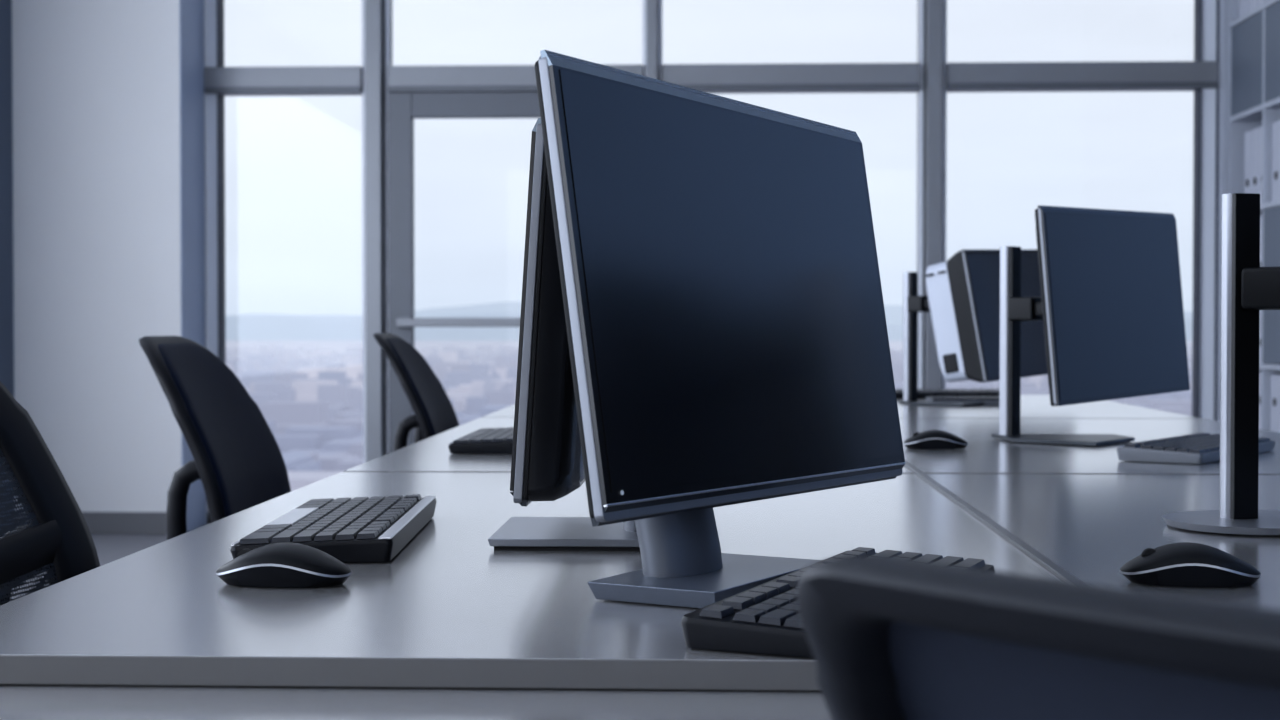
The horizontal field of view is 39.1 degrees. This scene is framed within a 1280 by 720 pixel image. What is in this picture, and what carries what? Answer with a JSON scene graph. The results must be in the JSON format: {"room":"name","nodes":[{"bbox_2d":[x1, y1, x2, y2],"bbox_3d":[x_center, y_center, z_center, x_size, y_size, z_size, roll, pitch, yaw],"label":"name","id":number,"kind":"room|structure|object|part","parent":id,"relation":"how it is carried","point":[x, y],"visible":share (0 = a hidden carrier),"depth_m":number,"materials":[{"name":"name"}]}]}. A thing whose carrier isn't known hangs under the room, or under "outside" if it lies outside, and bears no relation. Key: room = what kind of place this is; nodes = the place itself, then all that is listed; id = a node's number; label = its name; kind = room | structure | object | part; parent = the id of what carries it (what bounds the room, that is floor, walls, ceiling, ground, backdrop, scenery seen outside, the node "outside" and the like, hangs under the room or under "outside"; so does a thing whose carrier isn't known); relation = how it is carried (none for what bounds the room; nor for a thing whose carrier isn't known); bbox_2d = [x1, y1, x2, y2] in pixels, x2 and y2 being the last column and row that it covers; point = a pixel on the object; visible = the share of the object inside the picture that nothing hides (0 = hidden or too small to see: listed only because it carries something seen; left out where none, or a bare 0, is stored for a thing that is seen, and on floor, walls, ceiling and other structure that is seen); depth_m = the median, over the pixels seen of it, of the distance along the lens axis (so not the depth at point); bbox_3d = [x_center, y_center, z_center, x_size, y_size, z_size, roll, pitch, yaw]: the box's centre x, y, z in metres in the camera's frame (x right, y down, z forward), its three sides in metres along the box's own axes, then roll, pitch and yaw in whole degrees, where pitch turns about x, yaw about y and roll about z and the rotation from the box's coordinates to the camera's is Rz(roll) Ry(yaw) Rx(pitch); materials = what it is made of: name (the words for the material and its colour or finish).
{"room":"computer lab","nodes":[
{"label":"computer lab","id":0,"kind":"room"},
{"bbox_2d":[0,0,14,534],"bbox_3d":[-2.915,-0.730,7.921,0.120,3.050,1.820,0,1,2],"label":"wall","id":1,"kind":"structure","parent":0,"point":[6,125],"depth_m":8.09,"materials":[{"name":"paint"}]},
{"bbox_2d":[10,534,166,598],"bbox_3d":[-0.075,0.920,2.757,6.170,0.060,12.070,0,1,2],"label":"floor","id":2,"kind":"structure","parent":0,"point":[109,547],"depth_m":7.78,"materials":[{"name":"grey carpet"}]},
{"bbox_2d":[0,381,99,604],"bbox_3d":[-0.462,0.446,1.746,0.657,0.925,0.557,0,1,10],"label":"office chair","id":3,"kind":"object","parent":2,"relation":"on","point":[58,541],"visible":0.5,"depth_m":1.90,"materials":[{"name":"plastic"}]},
{"bbox_3d":[-0.691,0.120,1.758,0.078,0.141,0.317,0,1,10],"label":"panel","id":4,"kind":"part","parent":3,"relation":"part of","materials":[{"name":"black fabric"}]},
{"bbox_3d":[-0.639,0.293,1.752,0.028,0.156,0.318,0,1,10],"label":"panel","id":5,"kind":"part","parent":3,"relation":"part of","materials":[{"name":"black fabric"}]},
{"bbox_2d":[139,336,290,539],"bbox_3d":[-0.480,0.422,3.028,0.658,0.925,0.557,0,1,2],"label":"office chair","id":6,"kind":"object","parent":2,"relation":"on","point":[239,463],"visible":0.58,"depth_m":2.93,"materials":[{"name":"plastic"}]},
{"bbox_3d":[-0.719,0.187,3.010,0.182,0.455,0.444,0,1,2],"label":"frame","id":7,"kind":"part","parent":6,"relation":"part of","materials":[{"name":"plastic"}]},
{"bbox_2d":[205,0,225,523],"bbox_3d":[-2.033,-0.743,8.598,0.077,3.050,0.115,0,1,2],"label":"trim","id":8,"kind":"structure","parent":2,"relation":"on","point":[215,161],"depth_m":8.56,"materials":[{"name":"grey metal"}]},
{"bbox_2d":[204,66,361,95],"bbox_3d":[-1.692,-1.326,8.559,0.751,0.125,0.126,0,1,2],"label":"trim","id":9,"kind":"structure","parent":8,"relation":"attached to","point":[292,80],"depth_m":8.51,"materials":[{"name":"grey metal"}]},
{"bbox_2d":[223,0,223,66],"bbox_3d":[-1.654,-1.829,8.591,0.679,0.878,0.012,0,1,2],"label":"window","id":10,"kind":"structure","parent":9,"relation":"attached to","point":[223,0],"depth_m":8.61,"materials":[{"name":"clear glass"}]},
{"bbox_2d":[362,0,392,462],"bbox_3d":[-1.252,-0.742,8.550,0.130,3.050,0.170,0,1,2],"label":"window frame","id":11,"kind":"structure","parent":2,"relation":"on","point":[377,15],"depth_m":8.48,"materials":[{"name":"grey metal"}]},
{"bbox_2d":[0,684,831,719],"bbox_3d":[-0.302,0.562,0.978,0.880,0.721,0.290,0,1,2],"label":"office desk","id":12,"kind":"object","parent":2,"relation":"on","point":[17,702],"visible":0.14,"depth_m":1.05,"materials":[{"name":"laminate"}]},
{"bbox_2d":[373,333,458,451],"bbox_3d":[-0.319,0.395,4.488,0.658,0.925,0.557,0,1,2],"label":"office chair","id":13,"kind":"object","parent":2,"relation":"on","point":[435,414],"visible":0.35,"depth_m":4.37,"materials":[{"name":"plastic"}]},
{"bbox_3d":[-0.558,0.161,4.470,0.182,0.455,0.444,0,1,2],"label":"frame","id":14,"kind":"part","parent":13,"relation":"part of","materials":[{"name":"plastic"}]},
{"bbox_2d":[483,404,514,416],"bbox_3d":[0.070,0.484,4.678,0.790,0.740,1.367,0,1,2],"label":"office desk","id":15,"kind":"object","parent":2,"relation":"on","point":[509,411],"visible":0.02,"depth_m":4.16,"materials":[{"name":"laminate"}]},
{"bbox_2d":[0,472,1062,690],"bbox_3d":[-0.046,0.537,1.784,0.790,0.740,1.384,0,1,2],"label":"office desk","id":16,"kind":"object","parent":2,"relation":"on","point":[451,609],"visible":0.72,"depth_m":1.27,"materials":[{"name":"laminate"}]},
{"bbox_2d":[216,543,350,586],"bbox_3d":[-0.277,0.158,1.400,0.105,0.031,0.062,0,1,6],"label":"computer mouse","id":17,"kind":"object","parent":16,"relation":"on","point":[276,564],"visible":1,"depth_m":1.38,"materials":[{"name":"black plastic"}]},
{"bbox_2d":[230,494,436,561],"bbox_3d":[-0.280,0.156,1.706,0.138,0.023,0.375,0,1,-1],"label":"keyboard","id":18,"kind":"object","parent":16,"relation":"on","point":[375,528],"visible":1,"depth_m":1.61,"materials":[{"name":"black plastic"}]},
{"bbox_2d":[488,118,639,550],"bbox_3d":[-0.037,-0.015,1.693,0.190,0.368,0.501,0,1,2],"label":"monitor","id":19,"kind":"object","parent":16,"relation":"on","point":[547,463],"visible":0.41,"depth_m":1.45,"materials":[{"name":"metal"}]},
{"bbox_3d":[-0.032,-0.042,1.692,0.002,0.282,0.430,4,1,2],"label":"plate","id":20,"kind":"part","parent":19,"relation":"part of","materials":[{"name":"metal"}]},
{"bbox_2d":[535,50,904,607],"bbox_3d":[0.050,-0.015,1.382,0.130,0.377,0.505,1,1,30],"label":"monitor","id":21,"kind":"object","parent":16,"relation":"on","point":[728,341],"visible":0.99,"depth_m":1.30,"materials":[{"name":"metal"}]},
{"bbox_2d":[681,547,994,657],"bbox_3d":[0.150,0.164,1.256,0.120,0.024,0.364,0,1,23],"label":"keyboard","id":22,"kind":"object","parent":16,"relation":"on","point":[764,618],"visible":0.25,"depth_m":1.11,"materials":[{"name":"plastic"}]},
{"bbox_2d":[904,460,1084,583],"bbox_3d":[0.410,0.140,3.209,0.010,0.004,4.281,0,1,2],"label":"strip","id":23,"kind":"object","parent":16,"relation":"on","point":[1037,556],"visible":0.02,"depth_m":1.73,"materials":[{"name":"metal"}]},
{"bbox_2d":[344,417,914,473],"bbox_3d":[0.012,0.511,3.236,0.790,0.740,1.485,0,1,2],"label":"office desk","id":24,"kind":"object","parent":2,"relation":"on","point":[432,454],"visible":0.13,"depth_m":2.72,"materials":[{"name":"laminate"}]},
{"bbox_2d":[448,427,513,452],"bbox_3d":[-0.225,0.131,3.004,0.140,0.024,0.360,0,1,2],"label":"keyboard","id":25,"kind":"object","parent":24,"relation":"on","point":[483,440],"visible":0.48,"depth_m":2.83,"materials":[{"name":"black plastic"}]},
{"bbox_2d":[643,0,661,79],"bbox_3d":[0.059,-0.741,8.497,0.090,3.050,0.170,0,1,2],"label":"trim","id":26,"kind":"structure","parent":2,"relation":"on","point":[652,9],"depth_m":8.40,"materials":[{"name":"grey metal"}]},
{"bbox_2d":[388,92,540,452],"bbox_3d":[-0.588,-0.239,8.492,1.202,2.047,0.150,0,1,2],"label":"door","id":27,"kind":"structure","parent":26,"relation":"attached to","point":[403,107],"depth_m":8.50,"materials":[{"name":"grey metal"}]},
{"bbox_3d":[-0.587,-0.272,8.527,0.981,1.751,0.012,0,1,2],"label":"pane","id":28,"kind":"part","parent":27,"relation":"part of","materials":[{"name":"clear glass"}]},
{"bbox_2d":[388,64,642,92],"bbox_3d":[-0.587,-1.325,8.514,1.202,0.125,0.126,0,1,2],"label":"window frame","id":29,"kind":"structure","parent":27,"relation":"attached to","point":[464,78],"depth_m":8.47,"materials":[{"name":"grey metal"}]},
{"bbox_2d":[917,0,946,389],"bbox_3d":[1.372,-0.740,8.445,0.126,3.050,0.170,0,1,2],"label":"window frame","id":30,"kind":"structure","parent":2,"relation":"on","point":[931,14],"depth_m":8.38,"materials":[{"name":"grey metal"}]},
{"bbox_2d":[797,555,1279,719],"bbox_3d":[0.386,0.517,0.631,0.665,0.925,0.557,-1,1,-41],"label":"office chair","id":31,"kind":"object","parent":2,"relation":"on","point":[889,637],"visible":1,"depth_m":0.49,"materials":[{"name":"black plastic"}]},
{"bbox_3d":[0.217,0.167,0.448,0.128,0.197,0.429,-1,1,-41],"label":"panel","id":32,"kind":"part","parent":31,"relation":"part of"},
{"bbox_2d":[896,395,1202,418],"bbox_3d":[0.866,0.485,4.646,0.790,0.740,1.367,0,1,2],"label":"office desk","id":33,"kind":"object","parent":2,"relation":"on","point":[1031,406],"visible":0.05,"depth_m":4.26,"materials":[{"name":"laminate"}]},
{"bbox_2d":[895,389,998,397],"bbox_3d":[0.863,0.094,5.072,0.360,0.022,0.120,0,1,0],"label":"keyboard","id":34,"kind":"object","parent":33,"relation":"on","point":[921,393],"visible":0.66,"depth_m":5.02,"materials":[{"name":"plastic"}]},
{"bbox_2d":[926,396,998,404],"bbox_3d":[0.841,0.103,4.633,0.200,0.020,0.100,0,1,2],"label":"keyboard","id":35,"kind":"object","parent":33,"relation":"on","point":[987,400],"visible":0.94,"depth_m":4.59,"materials":[{"name":"plastic"}]},
{"bbox_2d":[898,249,1047,405],"bbox_3d":[0.890,-0.082,4.455,0.444,0.397,0.525,0,1,2],"label":"monitor","id":36,"kind":"object","parent":33,"relation":"on","point":[962,299],"visible":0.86,"depth_m":4.28,"materials":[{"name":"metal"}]},
{"bbox_3d":[0.791,-0.144,4.588,0.034,0.050,0.172,-1,1,-39],"label":"arm","id":37,"kind":"part","parent":36,"relation":"part of","materials":[{"name":"black plastic"}]},
{"bbox_2d":[899,418,1279,474],"bbox_3d":[0.808,0.511,3.204,0.790,0.740,1.485,0,1,2],"label":"office desk","id":38,"kind":"object","parent":2,"relation":"on","point":[983,454],"visible":0.34,"depth_m":2.92,"materials":[{"name":"laminate"}]},
{"bbox_2d":[903,430,967,448],"bbox_3d":[0.484,0.129,2.951,0.105,0.031,0.062,0,1,5],"label":"computer mouse","id":39,"kind":"object","parent":38,"relation":"on","point":[929,439],"visible":1,"depth_m":2.92,"materials":[{"name":"black plastic"}]},
{"bbox_2d":[991,205,1189,445],"bbox_3d":[0.721,-0.061,3.128,0.270,0.403,0.520,1,1,40],"label":"monitor","id":40,"kind":"object","parent":38,"relation":"on","point":[1109,306],"visible":1,"depth_m":3.06,"materials":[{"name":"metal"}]},
{"bbox_3d":[0.740,-0.089,3.122,0.127,0.050,0.034,1,1,44],"label":"arm","id":41,"kind":"part","parent":40,"relation":"part of","materials":[{"name":"black plastic"}]},
{"bbox_2d":[1117,433,1274,463],"bbox_3d":[0.867,0.135,2.792,0.130,0.024,0.370,1,1,35],"label":"keyboard","id":42,"kind":"object","parent":38,"relation":"on","point":[1198,448],"visible":0.8,"depth_m":2.67,"materials":[{"name":"plastic"}]},
{"bbox_2d":[926,474,1279,609],"bbox_3d":[0.750,0.538,1.753,0.790,0.740,1.384,0,1,2],"label":"office desk","id":43,"kind":"object","parent":2,"relation":"on","point":[1090,526],"visible":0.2,"depth_m":1.87,"materials":[{"name":"laminate"}]},
{"bbox_2d":[1120,542,1260,586],"bbox_3d":[0.428,0.158,1.402,0.105,0.031,0.062,0,1,8],"label":"computer mouse","id":44,"kind":"object","parent":43,"relation":"on","point":[1188,564],"visible":1,"depth_m":1.38,"materials":[{"name":"black plastic"}]},
{"bbox_2d":[1163,193,1279,534],"bbox_3d":[0.675,-0.033,1.753,0.318,0.397,0.513,1,1,40],"label":"monitor","id":45,"kind":"object","parent":43,"relation":"on","point":[1247,288],"visible":1,"depth_m":1.79,"materials":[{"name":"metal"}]},
{"bbox_2d":[1229,0,1279,430],"bbox_3d":[2.852,-0.694,6.775,0.420,3.002,2.972,0,1,2],"label":"shelf unit","id":46,"kind":"object","parent":2,"relation":"on","point":[1254,48],"visible":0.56,"depth_m":7.76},
{"bbox_2d":[1239,0,1247,17],"bbox_3d":[2.855,-1.713,8.133,0.262,0.345,0.139,0,1,2],"label":"binder","id":47,"kind":"object","parent":46,"relation":"on","point":[1243,4],"visible":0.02,"depth_m":8.13,"materials":[{"name":"white"}]},
{"bbox_3d":[2.703,-1.312,7.996,0.016,0.404,0.474,0,1,2],"label":"cupboard door","id":48,"kind":"part","parent":46,"relation":"part of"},
{"bbox_2d":[1244,130,1251,192],"bbox_3d":[2.852,-0.851,8.061,0.262,0.345,0.106,0,1,2],"label":"binder","id":49,"kind":"object","parent":46,"relation":"on","point":[1248,135],"visible":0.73,"depth_m":8.05,"materials":[{"name":"white"}]},
{"bbox_2d":[1248,0,1257,11],"bbox_3d":[2.849,-1.710,7.985,0.262,0.345,0.139,0,1,2],"label":"binder","id":50,"kind":"object","parent":46,"relation":"on","point":[1252,4],"visible":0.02,"depth_m":8.00,"materials":[{"name":"white"}]},
{"bbox_2d":[1252,127,1259,193],"bbox_3d":[2.847,-0.849,7.948,0.262,0.345,0.106,0,1,2],"label":"binder","id":51,"kind":"object","parent":46,"relation":"on","point":[1256,132],"visible":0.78,"depth_m":7.94,"materials":[{"name":"white"}]},
{"bbox_2d":[1259,310,1260,362],"bbox_3d":[2.844,-0.124,7.867,0.262,0.277,0.139,0,1,2],"label":"binder","id":52,"kind":"object","parent":46,"relation":"on","point":[1259,310],"visible":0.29,"depth_m":7.88,"materials":[{"name":"white"}]},
{"bbox_2d":[1259,373,1260,428],"bbox_3d":[2.844,0.212,7.873,0.262,0.305,0.139,0,1,2],"label":"binder","id":53,"kind":"object","parent":46,"relation":"on","point":[1259,373],"visible":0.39,"depth_m":7.89,"materials":[{"name":"white"}]},
{"bbox_2d":[1259,127,1261,203],"bbox_3d":[2.843,-0.847,7.836,0.262,0.345,0.106,0,1,2],"label":"binder","id":54,"kind":"object","parent":46,"relation":"on","point":[1260,180],"visible":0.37,"depth_m":7.88,"materials":[{"name":"white"}]},
{"bbox_2d":[1260,216,1261,266],"bbox_3d":[2.844,-0.467,7.860,0.262,0.324,0.139,0,1,2],"label":"binder","id":55,"kind":"object","parent":46,"relation":"on","point":[1260,216],"visible":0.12,"depth_m":7.88,"materials":[{"name":"white"}]},
{"bbox_3d":[2.683,-0.128,7.523,0.016,0.294,0.464,0,1,2],"label":"cupboard door","id":56,"kind":"part","parent":46,"relation":"part of","materials":[{"name":"grey"}]},
{"bbox_3d":[2.683,-0.473,7.516,0.016,0.344,0.464,0,1,2],"label":"cupboard door","id":57,"kind":"part","parent":46,"relation":"part of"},
{"bbox_3d":[2.683,-1.303,7.501,0.016,0.404,0.464,0,1,2],"label":"cupboard door","id":58,"kind":"part","parent":46,"relation":"part of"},
{"bbox_2d":[1270,374,1279,432],"bbox_3d":[2.835,0.216,7.670,0.262,0.305,0.136,0,1,2],"label":"binder","id":59,"kind":"object","parent":46,"relation":"on","point":[1274,378],"visible":0.79,"depth_m":7.67,"materials":[{"name":"white"}]},
{"bbox_2d":[1271,120,1279,201],"bbox_3d":[2.835,-0.844,7.651,0.262,0.345,0.136,0,1,2],"label":"binder","id":60,"kind":"object","parent":46,"relation":"on","point":[1275,192],"visible":0.84,"depth_m":7.66,"materials":[{"name":"white"}]},
{"bbox_2d":[12,0,207,524],"bbox_3d":[-2.449,-0.741,8.482,0.767,3.050,0.660,0,1,2],"label":"wall pier","id":61,"kind":"object","parent":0,"point":[96,83],"visible":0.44,"depth_m":8.16,"materials":[{"name":"paint"}]},
{"bbox_2d":[14,512,166,533],"bbox_3d":[-2.457,0.740,8.173,0.777,0.100,0.014,0,1,2],"label":"baseboard","id":62,"kind":"structure","parent":61,"relation":"attached to","point":[97,522],"depth_m":8.16,"materials":[{"name":"grey"}]},
{"bbox_2d":[180,0,205,531],"bbox_3d":[-2.069,-0.738,8.329,0.004,3.050,0.376,0,1,2],"label":"trim","id":63,"kind":"structure","parent":61,"relation":"attached to","point":[192,142],"depth_m":8.32,"materials":[{"name":"paint"}]},
{"bbox_2d":[1217,0,1229,420],"bbox_3d":[2.913,-0.740,8.438,0.453,3.050,0.320,0,1,2],"label":"wall","id":64,"kind":"structure","parent":0,"point":[1224,5],"depth_m":8.29,"materials":[{"name":"grey paint"}]},
{"bbox_2d":[947,61,1218,91],"bbox_3d":[2.057,-1.323,8.409,1.246,0.125,0.126,0,1,2],"label":"trim","id":65,"kind":"structure","parent":64,"relation":"attached to","point":[1149,75],"depth_m":8.36,"materials":[{"name":"grey metal"}]},
{"bbox_2d":[1016,91,1194,375],"bbox_3d":[2.018,-0.269,8.473,1.163,1.987,0.012,0,1,2],"label":"window","id":66,"kind":"structure","parent":64,"relation":"in","point":[1016,91],"depth_m":8.44,"materials":[{"name":"glass"}]},
{"bbox_2d":[1192,0,1218,420],"bbox_3d":[2.642,-0.739,8.412,0.088,3.050,0.115,0,1,2],"label":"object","id":67,"kind":"structure","parent":64,"relation":"attached to","point":[1206,32],"depth_m":8.37,"materials":[{"name":"grey metal"}]},
{"label":"outside","id":68,"kind":"structure","parent":0,"visible":0},
{"bbox_2d":[225,341,1192,387],"bbox_3d":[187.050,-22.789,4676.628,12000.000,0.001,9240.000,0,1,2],"label":"ground","id":69,"kind":"structure","parent":68,"point":[339,346],"depth_m":6475.87,"materials":[{"name":"grey"}]},
{"bbox_2d":[225,343,1192,490],"bbox_3d":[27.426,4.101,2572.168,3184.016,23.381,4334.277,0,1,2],"label":"town buildings","id":70,"kind":"structure","parent":69,"relation":"on","point":[314,418],"depth_m":1384.19},
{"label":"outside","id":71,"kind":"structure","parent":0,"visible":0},
{"bbox_2d":[225,302,1192,340],"bbox_3d":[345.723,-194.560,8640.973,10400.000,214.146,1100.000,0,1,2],"label":"hills","id":72,"kind":"structure","parent":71,"point":[241,327],"depth_m":8276.70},
{"bbox_3d":[-1.693,0.752,8.620,0.756,0.060,0.100,0,1,2],"label":"trim","id":73,"kind":"structure","parent":0,"visible":0},
{"bbox_2d":[223,95,295,362],"bbox_3d":[-1.654,-0.271,8.620,0.679,1.987,0.012,0,1,2],"label":"window","id":74,"kind":"structure","parent":73,"relation":"attached to","point":[248,95],"depth_m":8.63,"materials":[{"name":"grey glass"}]},
{"bbox_3d":[1.395,0.754,8.496,2.583,0.060,0.100,0,1,2],"label":"trim","id":75,"kind":"structure","parent":0,"visible":0},
{"bbox_2d":[662,63,920,271],"bbox_3d":[0.706,-0.331,8.481,1.206,2.112,0.126,0,1,2],"label":"window frame","id":76,"kind":"structure","parent":75,"relation":"attached to","point":[827,92],"depth_m":8.41,"materials":[{"name":"grey metal"}]}
]}

